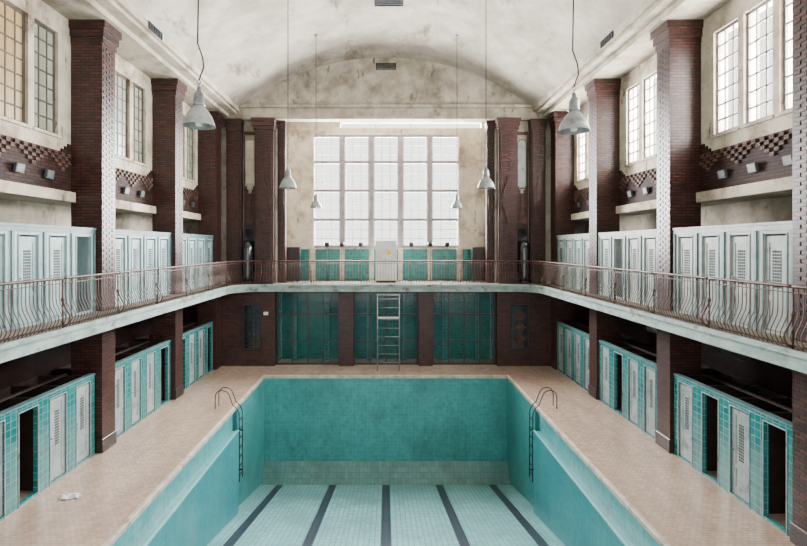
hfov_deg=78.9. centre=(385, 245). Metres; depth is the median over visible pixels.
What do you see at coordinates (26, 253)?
vent grille
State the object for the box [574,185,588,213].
frieze
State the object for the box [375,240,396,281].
tall cabinet
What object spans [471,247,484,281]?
cabinet
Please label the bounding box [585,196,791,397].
wall
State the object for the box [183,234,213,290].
changing cubicles
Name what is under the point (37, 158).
frieze
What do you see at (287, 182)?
pendant lamp
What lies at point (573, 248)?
changing cubicles
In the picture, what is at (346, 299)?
wall
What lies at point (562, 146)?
column
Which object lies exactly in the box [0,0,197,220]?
wall
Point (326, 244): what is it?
spotlight
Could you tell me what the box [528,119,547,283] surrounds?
pilaster
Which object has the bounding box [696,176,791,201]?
trim
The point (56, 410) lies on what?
vent grille
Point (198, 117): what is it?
pendant lamp
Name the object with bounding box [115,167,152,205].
frieze
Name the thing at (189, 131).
window
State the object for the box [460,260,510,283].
gallery railing
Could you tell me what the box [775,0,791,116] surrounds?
window
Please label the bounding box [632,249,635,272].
vent grille
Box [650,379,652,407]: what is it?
vent grille
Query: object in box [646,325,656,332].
window
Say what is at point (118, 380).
vent grille
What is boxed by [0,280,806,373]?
gallery balcony
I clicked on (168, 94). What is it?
column
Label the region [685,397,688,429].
vent grille
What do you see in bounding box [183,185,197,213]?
frieze
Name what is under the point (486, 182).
pendant lamp
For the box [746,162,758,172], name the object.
floodlight
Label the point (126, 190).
floodlight
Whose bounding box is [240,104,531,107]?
trim
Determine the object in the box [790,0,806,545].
column
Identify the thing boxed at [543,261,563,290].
gallery railing
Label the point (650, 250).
vent grille
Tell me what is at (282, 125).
pilaster
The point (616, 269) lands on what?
gallery railing
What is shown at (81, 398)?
vent grille
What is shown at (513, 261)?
gallery railing
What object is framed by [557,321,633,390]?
changing cubicles
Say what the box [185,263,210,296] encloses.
gallery railing
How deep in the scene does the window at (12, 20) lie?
10.62 m
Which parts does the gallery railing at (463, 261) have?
rail, handrail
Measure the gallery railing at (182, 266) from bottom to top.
1.036 m
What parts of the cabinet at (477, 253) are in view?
door, door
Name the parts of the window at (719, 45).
sill, sash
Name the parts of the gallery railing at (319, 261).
handrail, rail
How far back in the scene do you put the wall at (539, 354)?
21.42 m
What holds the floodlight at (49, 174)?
attached to the frieze at (37, 158)
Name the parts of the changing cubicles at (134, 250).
door, door, door, door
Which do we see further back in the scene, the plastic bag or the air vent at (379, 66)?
the air vent at (379, 66)
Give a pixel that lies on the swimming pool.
(329, 460)
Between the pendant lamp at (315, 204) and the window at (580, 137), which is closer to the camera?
the pendant lamp at (315, 204)
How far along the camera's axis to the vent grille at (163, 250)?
16.28 m
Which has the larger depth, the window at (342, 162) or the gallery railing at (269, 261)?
the window at (342, 162)
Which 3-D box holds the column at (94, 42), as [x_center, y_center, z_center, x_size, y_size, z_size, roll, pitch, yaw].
[-7.535,-0.225,12.730,0.910,10.950,0.800,0,0,0]
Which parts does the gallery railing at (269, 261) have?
handrail, rail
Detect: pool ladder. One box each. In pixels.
[215,387,242,481]
[529,387,556,481]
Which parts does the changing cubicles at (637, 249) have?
door, door, door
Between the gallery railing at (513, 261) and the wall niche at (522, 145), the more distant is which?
the wall niche at (522, 145)
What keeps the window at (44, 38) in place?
in the wall at (37, 10)
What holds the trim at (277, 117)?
attached to the wall at (357, 81)
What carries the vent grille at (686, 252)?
attached to the changing cubicles at (761, 252)
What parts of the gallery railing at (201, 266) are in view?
post, handrail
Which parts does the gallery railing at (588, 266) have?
handrail, post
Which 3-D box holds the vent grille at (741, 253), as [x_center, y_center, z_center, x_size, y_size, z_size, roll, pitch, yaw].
[7.317,0.438,10.088,0.005,0.704,0.210,0,0,0]
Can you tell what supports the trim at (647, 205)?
attached to the window surround
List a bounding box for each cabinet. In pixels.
[287,247,300,281]
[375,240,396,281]
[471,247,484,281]
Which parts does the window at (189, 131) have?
sash, pane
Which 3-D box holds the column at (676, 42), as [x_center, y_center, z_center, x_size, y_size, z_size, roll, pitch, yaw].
[7.535,-0.225,12.730,0.910,10.950,0.800,0,0,0]
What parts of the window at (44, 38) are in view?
pane, sash, sill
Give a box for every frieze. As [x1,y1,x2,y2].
[0,134,70,191]
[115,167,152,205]
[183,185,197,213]
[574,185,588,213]
[619,167,656,205]
[700,128,791,191]
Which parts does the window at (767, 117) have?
sill, sash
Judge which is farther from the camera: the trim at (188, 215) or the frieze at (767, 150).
the trim at (188, 215)
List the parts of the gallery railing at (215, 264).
post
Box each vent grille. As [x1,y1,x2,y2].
[23,250,30,284]
[54,250,59,280]
[55,409,58,444]
[80,397,83,429]
[116,249,119,274]
[117,379,119,407]
[133,249,136,272]
[148,249,151,270]
[149,363,150,387]
[162,249,164,269]
[190,248,192,266]
[199,248,201,263]
[577,248,579,266]
[605,249,607,269]
[605,357,606,379]
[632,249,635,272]
[633,371,635,397]
[649,249,652,274]
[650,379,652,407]
[684,250,689,278]
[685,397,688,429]
[709,250,714,280]
[738,250,744,284]
[739,424,743,462]
[772,251,781,288]
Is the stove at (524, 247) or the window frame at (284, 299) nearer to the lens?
the stove at (524, 247)
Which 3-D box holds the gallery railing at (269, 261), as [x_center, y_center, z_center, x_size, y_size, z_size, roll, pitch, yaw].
[-4.338,1.140,21.168,2.196,1.036,0.197,0,0,0]
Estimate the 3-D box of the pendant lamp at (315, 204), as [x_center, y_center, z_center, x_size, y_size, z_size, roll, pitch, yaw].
[-2.657,-4.734,18.600,0.470,6.602,0.470,0,0,0]
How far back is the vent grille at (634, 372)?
14.42 m
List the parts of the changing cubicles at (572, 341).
door, door, door, door, panel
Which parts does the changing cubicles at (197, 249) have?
door, door, door, door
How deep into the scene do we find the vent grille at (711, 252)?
11.00 m
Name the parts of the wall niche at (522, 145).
arched panel, arched frame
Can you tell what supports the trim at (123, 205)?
attached to the wall at (37, 10)
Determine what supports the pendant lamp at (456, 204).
hanging from the ceiling at (248, 47)
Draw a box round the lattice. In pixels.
[277,292,494,364]
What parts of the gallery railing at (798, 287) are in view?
handrail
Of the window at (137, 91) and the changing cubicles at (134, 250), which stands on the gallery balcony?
the changing cubicles at (134, 250)
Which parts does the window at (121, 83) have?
pane, sash, sill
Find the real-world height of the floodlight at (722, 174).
0.208 m
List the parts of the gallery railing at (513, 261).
handrail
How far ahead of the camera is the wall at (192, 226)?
21.90 m
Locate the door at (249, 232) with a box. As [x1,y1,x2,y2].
[244,227,254,271]
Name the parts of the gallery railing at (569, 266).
handrail, post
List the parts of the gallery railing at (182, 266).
post, handrail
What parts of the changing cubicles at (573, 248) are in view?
door, door, door, door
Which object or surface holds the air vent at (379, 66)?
in the wall at (357, 81)
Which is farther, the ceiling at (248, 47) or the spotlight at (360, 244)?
the spotlight at (360, 244)
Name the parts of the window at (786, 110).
sill, sash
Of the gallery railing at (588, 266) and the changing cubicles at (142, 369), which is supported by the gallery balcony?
the gallery railing at (588, 266)
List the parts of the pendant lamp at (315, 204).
lamp shade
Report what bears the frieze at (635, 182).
attached to the window surround
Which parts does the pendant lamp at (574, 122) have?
lamp shade, cord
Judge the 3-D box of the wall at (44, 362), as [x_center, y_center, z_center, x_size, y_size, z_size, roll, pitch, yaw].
[-9.000,2.100,10.000,0.200,6.700,26.000,0,0,0]
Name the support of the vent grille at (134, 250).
attached to the changing cubicles at (134, 250)
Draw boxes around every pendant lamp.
[182,0,215,129]
[279,162,296,188]
[310,34,321,208]
[451,34,462,208]
[477,162,494,188]
[557,0,590,134]
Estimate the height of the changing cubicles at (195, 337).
2.040 m
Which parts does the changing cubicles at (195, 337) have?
panel, door, door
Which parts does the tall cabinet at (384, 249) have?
door, door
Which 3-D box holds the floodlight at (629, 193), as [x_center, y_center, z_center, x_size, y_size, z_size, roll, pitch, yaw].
[7.906,-1.686,15.850,0.122,0.208,0.250,0,0,0]
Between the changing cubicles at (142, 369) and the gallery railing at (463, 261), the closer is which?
the changing cubicles at (142, 369)
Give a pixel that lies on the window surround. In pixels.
(734, 10)
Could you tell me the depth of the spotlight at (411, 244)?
23.23 m
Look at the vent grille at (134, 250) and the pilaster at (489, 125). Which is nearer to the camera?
the vent grille at (134, 250)
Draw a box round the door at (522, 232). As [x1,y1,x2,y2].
[517,227,527,271]
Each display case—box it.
[242,304,260,349]
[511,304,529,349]
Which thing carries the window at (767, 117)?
in the window surround
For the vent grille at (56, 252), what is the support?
attached to the changing cubicles at (27, 251)
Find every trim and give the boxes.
[0,180,75,201]
[41,0,238,116]
[115,199,155,213]
[183,211,200,219]
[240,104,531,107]
[276,116,495,119]
[533,0,730,116]
[571,211,588,219]
[616,199,656,213]
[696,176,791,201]
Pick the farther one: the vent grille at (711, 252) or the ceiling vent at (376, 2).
the ceiling vent at (376, 2)
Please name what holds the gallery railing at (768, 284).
on the gallery balcony
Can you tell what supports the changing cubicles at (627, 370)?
on the floor
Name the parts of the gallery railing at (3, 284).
rail, rail, handrail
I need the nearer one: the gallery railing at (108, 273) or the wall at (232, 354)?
the gallery railing at (108, 273)
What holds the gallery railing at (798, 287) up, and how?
on the gallery balcony
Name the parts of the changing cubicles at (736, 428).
door, door, rail, panel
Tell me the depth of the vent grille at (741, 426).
10.08 m
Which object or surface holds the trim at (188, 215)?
attached to the wall at (37, 10)
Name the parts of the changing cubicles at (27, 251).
door, door, door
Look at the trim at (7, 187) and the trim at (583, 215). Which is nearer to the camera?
the trim at (7, 187)
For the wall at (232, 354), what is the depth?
21.42 m
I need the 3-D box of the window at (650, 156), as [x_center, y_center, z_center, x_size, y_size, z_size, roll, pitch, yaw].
[8.037,-3.915,14.900,0.175,2.570,0.940,0,0,0]
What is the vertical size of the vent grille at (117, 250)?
0.704 m
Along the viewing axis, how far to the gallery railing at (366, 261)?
21.21 m
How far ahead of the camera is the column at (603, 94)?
16.76 m
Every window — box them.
[0,0,32,128]
[32,20,61,138]
[115,72,132,161]
[132,83,147,166]
[187,128,195,182]
[314,135,457,247]
[576,133,584,182]
[624,83,639,166]
[639,72,656,161]
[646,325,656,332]
[710,20,739,138]
[739,0,774,128]
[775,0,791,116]
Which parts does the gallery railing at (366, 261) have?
rail, handrail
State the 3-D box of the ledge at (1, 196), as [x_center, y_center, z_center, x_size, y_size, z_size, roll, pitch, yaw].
[-8.625,-1.175,9.550,0.550,0.150,25.100,0,0,0]
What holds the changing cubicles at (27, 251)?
on the gallery balcony
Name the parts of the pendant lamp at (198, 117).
lamp shade, cord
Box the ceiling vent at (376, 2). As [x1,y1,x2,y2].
[374,0,403,5]
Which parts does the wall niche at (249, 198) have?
recessed panel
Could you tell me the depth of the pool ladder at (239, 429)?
15.94 m
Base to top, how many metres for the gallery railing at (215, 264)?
1.036 m
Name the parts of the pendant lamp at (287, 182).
lamp shade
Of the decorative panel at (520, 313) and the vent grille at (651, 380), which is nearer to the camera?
the vent grille at (651, 380)
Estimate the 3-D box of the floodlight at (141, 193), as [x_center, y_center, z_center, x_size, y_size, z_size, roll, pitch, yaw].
[-7.906,-1.686,15.850,0.122,0.208,0.250,0,0,0]
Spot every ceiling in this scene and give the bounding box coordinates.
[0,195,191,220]
[127,0,644,106]
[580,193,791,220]
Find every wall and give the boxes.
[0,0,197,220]
[0,198,186,388]
[183,292,276,365]
[187,121,277,282]
[225,57,546,121]
[287,122,484,279]
[339,292,353,365]
[418,292,432,365]
[494,121,584,282]
[495,292,588,365]
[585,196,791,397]
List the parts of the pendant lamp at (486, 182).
lamp shade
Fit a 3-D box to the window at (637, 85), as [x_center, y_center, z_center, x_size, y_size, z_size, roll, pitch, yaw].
[8.037,-3.915,15.900,0.175,2.570,0.940,0,0,0]
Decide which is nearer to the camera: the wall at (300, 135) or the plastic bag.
the plastic bag
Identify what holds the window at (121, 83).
in the wall at (37, 10)
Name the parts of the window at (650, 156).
sill, sash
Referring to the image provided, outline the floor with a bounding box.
[0,359,795,545]
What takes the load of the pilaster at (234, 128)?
on the gallery balcony
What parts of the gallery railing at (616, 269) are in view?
rail, handrail, post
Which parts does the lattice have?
tile post, tile post, tile post, tile post, tile post, tile post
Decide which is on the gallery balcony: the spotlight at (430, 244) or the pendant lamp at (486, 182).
the spotlight at (430, 244)
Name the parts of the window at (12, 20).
pane, sill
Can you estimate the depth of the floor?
11.61 m
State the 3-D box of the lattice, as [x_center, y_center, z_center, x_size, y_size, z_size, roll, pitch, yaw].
[0.000,3.625,22.225,9.660,3.250,1.110,0,0,0]
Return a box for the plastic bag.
[58,493,82,499]
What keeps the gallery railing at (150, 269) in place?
on the gallery balcony
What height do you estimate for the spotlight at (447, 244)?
1.820 m
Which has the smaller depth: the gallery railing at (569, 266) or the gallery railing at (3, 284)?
the gallery railing at (3, 284)
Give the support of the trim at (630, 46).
attached to the window surround
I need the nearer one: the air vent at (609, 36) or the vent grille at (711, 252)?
the vent grille at (711, 252)
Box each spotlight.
[324,242,329,280]
[339,242,344,280]
[357,242,363,280]
[408,242,414,280]
[427,242,432,280]
[444,242,449,280]
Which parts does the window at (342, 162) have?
sash, sash, sash, sash, sash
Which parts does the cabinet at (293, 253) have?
door, door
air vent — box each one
[148,21,162,39]
[376,63,395,69]
[600,30,612,48]
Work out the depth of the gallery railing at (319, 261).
21.21 m
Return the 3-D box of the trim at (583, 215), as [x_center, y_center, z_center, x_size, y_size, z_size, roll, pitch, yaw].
[7.920,-1.225,19.080,0.160,0.250,3.380,0,0,0]
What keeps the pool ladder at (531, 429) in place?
attached to the swimming pool
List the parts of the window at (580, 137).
sash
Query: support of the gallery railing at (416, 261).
on the gallery balcony
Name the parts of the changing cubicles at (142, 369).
panel, door, rail, door, door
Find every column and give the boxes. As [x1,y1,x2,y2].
[68,19,121,452]
[151,78,186,399]
[198,111,224,369]
[547,111,573,369]
[585,78,620,399]
[650,19,703,452]
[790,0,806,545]
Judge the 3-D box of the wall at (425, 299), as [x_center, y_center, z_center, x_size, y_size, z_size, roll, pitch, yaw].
[1.735,3.615,21.710,0.630,3.270,0.580,0,0,0]
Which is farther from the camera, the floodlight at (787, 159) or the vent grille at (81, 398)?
the vent grille at (81, 398)
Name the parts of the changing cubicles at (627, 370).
door, door, rail, door, panel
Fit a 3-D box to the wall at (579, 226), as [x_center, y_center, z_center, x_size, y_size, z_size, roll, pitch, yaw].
[6.880,-1.975,22.000,4.040,7.250,0.200,0,0,0]
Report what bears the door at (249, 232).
in the wall at (192, 226)
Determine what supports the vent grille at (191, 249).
attached to the changing cubicles at (197, 249)
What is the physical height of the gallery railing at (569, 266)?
1.036 m
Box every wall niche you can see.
[244,132,254,226]
[517,132,527,226]
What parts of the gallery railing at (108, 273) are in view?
post, rail, handrail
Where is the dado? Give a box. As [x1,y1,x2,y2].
[301,248,470,279]
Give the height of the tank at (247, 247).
1.920 m
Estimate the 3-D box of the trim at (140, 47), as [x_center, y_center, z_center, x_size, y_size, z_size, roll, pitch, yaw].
[-7.425,-6.100,9.350,1.850,0.800,24.700,0,0,0]
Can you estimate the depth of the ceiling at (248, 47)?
17.38 m
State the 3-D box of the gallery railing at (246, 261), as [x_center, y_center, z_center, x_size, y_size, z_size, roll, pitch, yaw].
[-6.078,1.140,20.754,0.432,1.036,1.650,0,0,41]
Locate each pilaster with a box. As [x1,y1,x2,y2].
[224,119,243,283]
[251,117,277,283]
[278,121,286,282]
[485,121,493,282]
[494,117,520,283]
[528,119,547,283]
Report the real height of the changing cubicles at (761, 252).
2.100 m
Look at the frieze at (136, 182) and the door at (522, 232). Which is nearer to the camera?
the frieze at (136, 182)
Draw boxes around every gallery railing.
[0,277,65,341]
[61,272,120,327]
[116,268,159,313]
[156,265,188,303]
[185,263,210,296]
[208,261,228,290]
[226,260,260,285]
[260,260,310,283]
[310,260,360,283]
[360,260,410,283]
[410,260,460,283]
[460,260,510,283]
[511,260,545,285]
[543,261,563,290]
[561,263,586,296]
[583,265,615,303]
[612,268,655,313]
[651,272,710,327]
[706,277,795,348]
[790,285,806,350]
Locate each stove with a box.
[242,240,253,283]
[518,240,529,283]
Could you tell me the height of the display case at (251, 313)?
2.000 m
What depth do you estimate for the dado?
23.51 m
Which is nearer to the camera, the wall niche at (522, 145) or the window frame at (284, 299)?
the wall niche at (522, 145)
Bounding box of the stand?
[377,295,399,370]
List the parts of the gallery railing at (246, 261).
handrail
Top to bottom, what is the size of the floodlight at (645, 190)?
0.208 m
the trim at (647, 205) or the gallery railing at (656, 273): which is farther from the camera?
the trim at (647, 205)
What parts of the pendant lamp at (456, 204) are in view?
lamp shade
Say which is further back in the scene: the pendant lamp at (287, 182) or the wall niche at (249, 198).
the wall niche at (249, 198)
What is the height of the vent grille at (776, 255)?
0.704 m
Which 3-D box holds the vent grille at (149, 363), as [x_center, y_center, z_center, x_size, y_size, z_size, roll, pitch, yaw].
[-7.397,4.069,15.360,0.005,0.762,0.136,0,0,0]
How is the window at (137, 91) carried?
in the wall at (37, 10)
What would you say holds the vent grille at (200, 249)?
attached to the changing cubicles at (197, 249)
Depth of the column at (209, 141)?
20.80 m
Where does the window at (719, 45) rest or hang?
in the window surround
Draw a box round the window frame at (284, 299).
[278,293,493,361]
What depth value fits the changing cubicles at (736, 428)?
10.36 m
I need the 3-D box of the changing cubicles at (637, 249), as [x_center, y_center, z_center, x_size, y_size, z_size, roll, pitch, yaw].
[7.980,0.600,14.900,1.480,2.100,3.660,0,0,0]
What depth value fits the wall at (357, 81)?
21.70 m
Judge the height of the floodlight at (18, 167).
0.208 m
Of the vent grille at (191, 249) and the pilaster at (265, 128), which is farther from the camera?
the pilaster at (265, 128)
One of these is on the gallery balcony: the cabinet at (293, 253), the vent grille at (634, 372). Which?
the cabinet at (293, 253)
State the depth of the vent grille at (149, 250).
15.33 m
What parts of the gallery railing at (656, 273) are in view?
handrail, rail, post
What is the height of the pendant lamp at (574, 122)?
6.294 m
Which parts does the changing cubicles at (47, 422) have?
door, panel, rail, door, door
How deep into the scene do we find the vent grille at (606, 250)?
16.26 m
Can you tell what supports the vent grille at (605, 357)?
attached to the changing cubicles at (627, 370)
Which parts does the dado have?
tile panel, tile panel, tile panel, tile panel, tile panel, tile panel, tile panel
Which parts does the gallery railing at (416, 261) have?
rail, handrail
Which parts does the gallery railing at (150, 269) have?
post, handrail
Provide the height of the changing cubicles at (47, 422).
2.040 m
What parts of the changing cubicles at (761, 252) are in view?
door, door, door, door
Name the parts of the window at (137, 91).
pane, sash, sill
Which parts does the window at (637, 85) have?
sill, sash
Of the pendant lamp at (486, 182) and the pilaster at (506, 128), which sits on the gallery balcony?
the pilaster at (506, 128)
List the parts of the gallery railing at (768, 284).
handrail, rail, rail, post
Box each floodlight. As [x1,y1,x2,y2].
[13,162,25,172]
[44,169,54,178]
[123,187,129,193]
[139,190,144,196]
[627,190,632,196]
[642,187,648,193]
[717,169,727,178]
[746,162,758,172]
[781,154,791,165]
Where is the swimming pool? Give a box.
[101,375,670,545]
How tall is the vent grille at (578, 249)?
0.704 m

